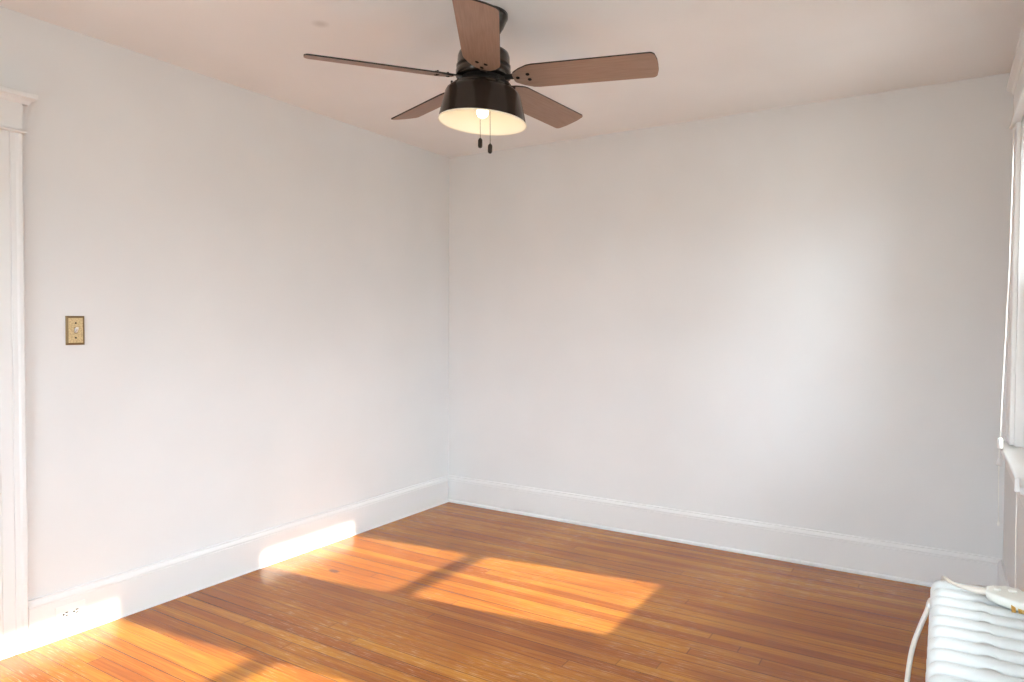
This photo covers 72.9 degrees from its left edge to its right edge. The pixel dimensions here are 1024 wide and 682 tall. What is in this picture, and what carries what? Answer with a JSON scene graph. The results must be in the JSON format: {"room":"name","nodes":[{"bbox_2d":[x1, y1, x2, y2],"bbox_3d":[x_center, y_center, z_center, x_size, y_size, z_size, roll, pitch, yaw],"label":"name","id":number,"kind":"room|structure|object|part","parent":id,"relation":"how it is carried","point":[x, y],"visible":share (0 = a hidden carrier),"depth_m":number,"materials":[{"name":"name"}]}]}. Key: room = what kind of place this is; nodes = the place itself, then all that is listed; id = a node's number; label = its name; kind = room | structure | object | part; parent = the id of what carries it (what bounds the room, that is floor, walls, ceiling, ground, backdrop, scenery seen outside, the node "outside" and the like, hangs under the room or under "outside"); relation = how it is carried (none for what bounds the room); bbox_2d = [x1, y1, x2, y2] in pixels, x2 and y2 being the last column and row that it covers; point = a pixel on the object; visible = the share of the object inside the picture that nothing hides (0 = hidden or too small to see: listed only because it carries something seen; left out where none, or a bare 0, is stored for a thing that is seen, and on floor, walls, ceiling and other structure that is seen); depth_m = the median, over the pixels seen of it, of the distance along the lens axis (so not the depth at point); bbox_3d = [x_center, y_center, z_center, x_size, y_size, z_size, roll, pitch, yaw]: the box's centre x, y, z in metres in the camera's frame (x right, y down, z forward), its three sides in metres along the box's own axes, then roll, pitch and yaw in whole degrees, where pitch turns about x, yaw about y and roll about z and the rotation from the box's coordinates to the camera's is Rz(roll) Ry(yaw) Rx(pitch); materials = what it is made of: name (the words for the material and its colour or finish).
{"room":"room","nodes":[
{"label":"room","id":0,"kind":"room"},
{"bbox_2d":[0,6,448,600],"bbox_3d":[-1.769,-0.032,2.979,0.140,2.450,4.750,1,2,32],"label":"wall","id":1,"kind":"structure","parent":0,"point":[259,283],"depth_m":3.33,"materials":[{"name":"paint"}]},
{"bbox_2d":[0,86,37,659],"bbox_3d":[-2.192,0.138,2.265,0.186,2.142,1.105,1,2,32],"label":"door frame","id":2,"kind":"structure","parent":1,"relation":"in","point":[14,632],"depth_m":2.62,"materials":[{"name":"paint"}]},
{"bbox_3d":[-2.127,-0.911,2.202,0.046,0.041,1.105,1,2,32],"label":"crown molding","id":3,"kind":"part","parent":2,"relation":"part of","materials":[{"name":"paint"}]},
{"bbox_2d":[55,599,84,625],"bbox_3d":[-1.789,1.100,2.811,0.007,0.072,0.114,1,2,32],"label":"electrical outlet","id":4,"kind":"object","parent":1,"relation":"attached to","point":[75,610],"visible":1,"depth_m":2.81,"materials":[{"name":"white plastic"}]},
{"bbox_2d":[62,609,68,618],"bbox_3d":[-1.798,1.100,2.794,0.002,0.034,0.028,1,2,32],"label":"receptacle","id":5,"kind":"object","parent":4,"relation":"attached to","point":[65,612],"depth_m":2.79,"materials":[{"name":"white plastic"}]},
{"bbox_2d":[72,606,79,615],"bbox_3d":[-1.777,1.099,2.827,0.002,0.034,0.028,1,2,32],"label":"receptacle","id":6,"kind":"object","parent":4,"relation":"attached to","point":[75,609],"depth_m":2.83,"materials":[{"name":"white plastic"}]},
{"bbox_2d":[65,316,84,344],"bbox_3d":[-1.772,-0.043,2.821,0.021,0.118,0.072,1,2,32],"label":"light switch","id":7,"kind":"object","parent":1,"relation":"attached to","point":[74,325],"visible":1,"depth_m":2.82,"materials":[{"name":"beige stone"}]},
{"bbox_2d":[28,475,447,650],"bbox_3d":[-1.170,1.081,3.824,0.020,0.188,2.672,1,2,32],"label":"baseboard","id":8,"kind":"structure","parent":1,"relation":"attached to","point":[114,597],"depth_m":3.37,"materials":[{"name":"paint"}]},
{"bbox_2d":[0,502,930,681],"bbox_3d":[-0.336,1.283,2.113,3.536,0.120,5.030,1,2,32],"label":"floor","id":9,"kind":"structure","parent":0,"point":[446,592],"depth_m":3.02,"materials":[{"name":"brown wood"}]},
{"bbox_2d":[925,580,1023,681],"bbox_3d":[0.848,0.921,1.243,0.208,0.659,1.019,1,2,32],"label":"radiator","id":10,"kind":"object","parent":9,"relation":"on","point":[972,637],"visible":0.97,"depth_m":1.38,"materials":[{"name":"metal"}]},
{"bbox_2d":[904,576,1023,681],"bbox_3d":[0.491,0.910,1.119,1.831,0.693,0.339,-1,2,-45],"label":"power cord","id":11,"kind":"object","parent":10,"relation":"on","point":[1011,598],"visible":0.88,"depth_m":1.57,"materials":[{"name":"white plastic"}]},
{"bbox_3d":[0.486,0.913,1.121,0.258,0.687,1.840,2,2,42],"label":"power cord","id":12,"kind":"part","parent":11,"relation":"part of","materials":[{"name":"beige plastic"}]},
{"bbox_2d":[0,0,1023,157],"bbox_3d":[-0.322,-1.286,2.047,3.536,0.120,5.030,1,2,32],"label":"ceiling","id":13,"kind":"structure","parent":0,"point":[716,58],"depth_m":2.93,"materials":[{"name":"paint"}]},
{"bbox_2d":[303,0,658,153],"bbox_3d":[-0.082,-0.974,2.666,1.264,0.528,1.232,2,2,32],"label":"ceiling fan","id":14,"kind":"object","parent":13,"relation":"hanging from","point":[482,100],"visible":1,"depth_m":2.53,"materials":[{"name":"brown wood"}]},
{"bbox_3d":[-0.477,-0.997,2.516,0.535,0.006,0.142,1,16,-18],"label":"blade","id":15,"kind":"part","parent":14,"relation":"part of","materials":[{"name":"brown wood"}]},
{"bbox_3d":[-0.339,-1.005,2.950,0.142,0.006,0.535,-18,12,-34],"label":"blade","id":16,"kind":"part","parent":14,"relation":"part of","materials":[{"name":"brown wood"}]},
{"bbox_3d":[-0.107,-0.982,2.251,0.142,0.006,0.535,16,1,-1],"label":"blade","id":17,"kind":"part","parent":14,"relation":"part of","materials":[{"name":"brown wood"}]},
{"bbox_3d":[-0.121,-0.756,2.648,0.017,0.040,0.017,2,2,32],"label":"pull knob","id":18,"kind":"part","parent":14,"relation":"part of","materials":[{"name":"black wood"}]},
{"bbox_3d":[-0.112,-0.877,2.641,0.044,0.055,0.044,2,2,32],"label":"light bulb","id":19,"kind":"part","parent":14,"relation":"part of","materials":[{"name":"white glass"}]},
{"bbox_3d":[-0.111,-0.896,2.641,0.338,0.155,0.338,2,2,32],"label":"lamp shade","id":20,"kind":"part","parent":14,"relation":"part of","materials":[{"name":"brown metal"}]},
{"bbox_3d":[-0.083,-0.728,2.625,0.017,0.039,0.017,2,2,32],"label":"pull knob","id":21,"kind":"part","parent":14,"relation":"part of","materials":[{"name":"black wood"}]},
{"bbox_3d":[0.116,-0.995,2.953,0.142,0.006,0.535,-16,-9,35],"label":"blade","id":22,"kind":"part","parent":14,"relation":"part of","materials":[{"name":"brown wood"}]},
{"bbox_3d":[0.260,-0.981,2.521,0.535,0.006,0.142,2,-13,18],"label":"blade","id":23,"kind":"part","parent":14,"relation":"part of","materials":[{"name":"brown wood"}]},
{"bbox_2d":[448,73,1013,557],"bbox_3d":[0.967,-0.047,4.153,3.536,2.450,0.140,1,2,32],"label":"wall","id":24,"kind":"structure","parent":0,"point":[794,316],"depth_m":3.83,"materials":[{"name":"paint"}]},
{"bbox_2d":[447,475,1002,586],"bbox_3d":[0.916,1.085,4.111,3.256,0.188,0.025,1,2,32],"label":"baseboard","id":25,"kind":"structure","parent":24,"relation":"attached to","point":[895,561],"depth_m":3.88,"materials":[{"name":"paint"}]},
{"bbox_2d":[1003,99,1023,591],"bbox_3d":[1.111,0.029,1.181,0.140,2.450,4.750,1,2,32],"label":"wall","id":26,"kind":"structure","parent":0,"point":[1009,493],"depth_m":2.83,"materials":[{"name":"paint"}]},
{"bbox_2d":[998,559,1008,586],"bbox_3d":[1.035,1.158,1.255,0.025,0.188,4.694,1,2,32],"label":"baseboard","id":27,"kind":"structure","parent":26,"relation":"attached to","point":[1002,576],"depth_m":3.10,"materials":[{"name":"paint"}]},
{"bbox_2d":[1000,21,1023,506],"bbox_3d":[1.927,-0.263,2.475,0.237,1.618,1.070,1,2,32],"label":"window","id":28,"kind":"structure","parent":26,"relation":"in","point":[1012,451],"depth_m":2.83,"materials":[{"name":"paint"}]},
{"bbox_2d":[996,129,1014,525],"bbox_3d":[1.961,-0.051,2.760,0.062,1.576,0.020,0,2,-28],"label":"blind cord","id":29,"kind":"object","parent":28,"relation":"hanging from","point":[999,440],"visible":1,"depth_m":2.76,"materials":[{"name":"white fabric"}]},
{"bbox_3d":[1.938,0.573,2.763,0.005,0.292,0.014,1,2,21],"label":"cord","id":30,"kind":"part","parent":29,"relation":"part of","materials":[{"name":"white fabric"}]},
{"bbox_3d":[1.968,-0.225,2.756,0.050,1.228,0.006,0,2,-27],"label":"cord","id":31,"kind":"part","parent":29,"relation":"part of","materials":[{"name":"white fabric"}]},
{"bbox_3d":[1.865,0.451,2.529,0.099,0.025,1.024,1,2,32],"label":"sill","id":32,"kind":"part","parent":28,"relation":"part of","materials":[{"name":"paint"}]},
{"bbox_3d":[2.087,-0.233,2.887,0.022,1.321,0.112,1,2,32],"label":"casing","id":33,"kind":"part","parent":28,"relation":"part of","materials":[{"name":"paint"}]},
{"bbox_3d":[1.851,-1.053,2.505,0.046,0.041,1.070,1,2,32],"label":"crown molding","id":34,"kind":"part","parent":28,"relation":"part of","materials":[{"name":"paint"}]},
{"bbox_2d":[1014,477,1019,587],"bbox_3d":[1.534,0.607,2.109,0.014,0.374,0.080,1,2,32],"label":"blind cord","id":35,"kind":"object","parent":28,"relation":"hanging from","point":[1016,479],"visible":0.94,"depth_m":2.12,"materials":[{"name":"white fabric"}]},
{"bbox_3d":[1.531,0.628,2.108,0.005,0.332,0.074,1,2,34],"label":"cord","id":36,"kind":"part","parent":35,"relation":"part of","materials":[{"name":"white fabric"}]}
]}

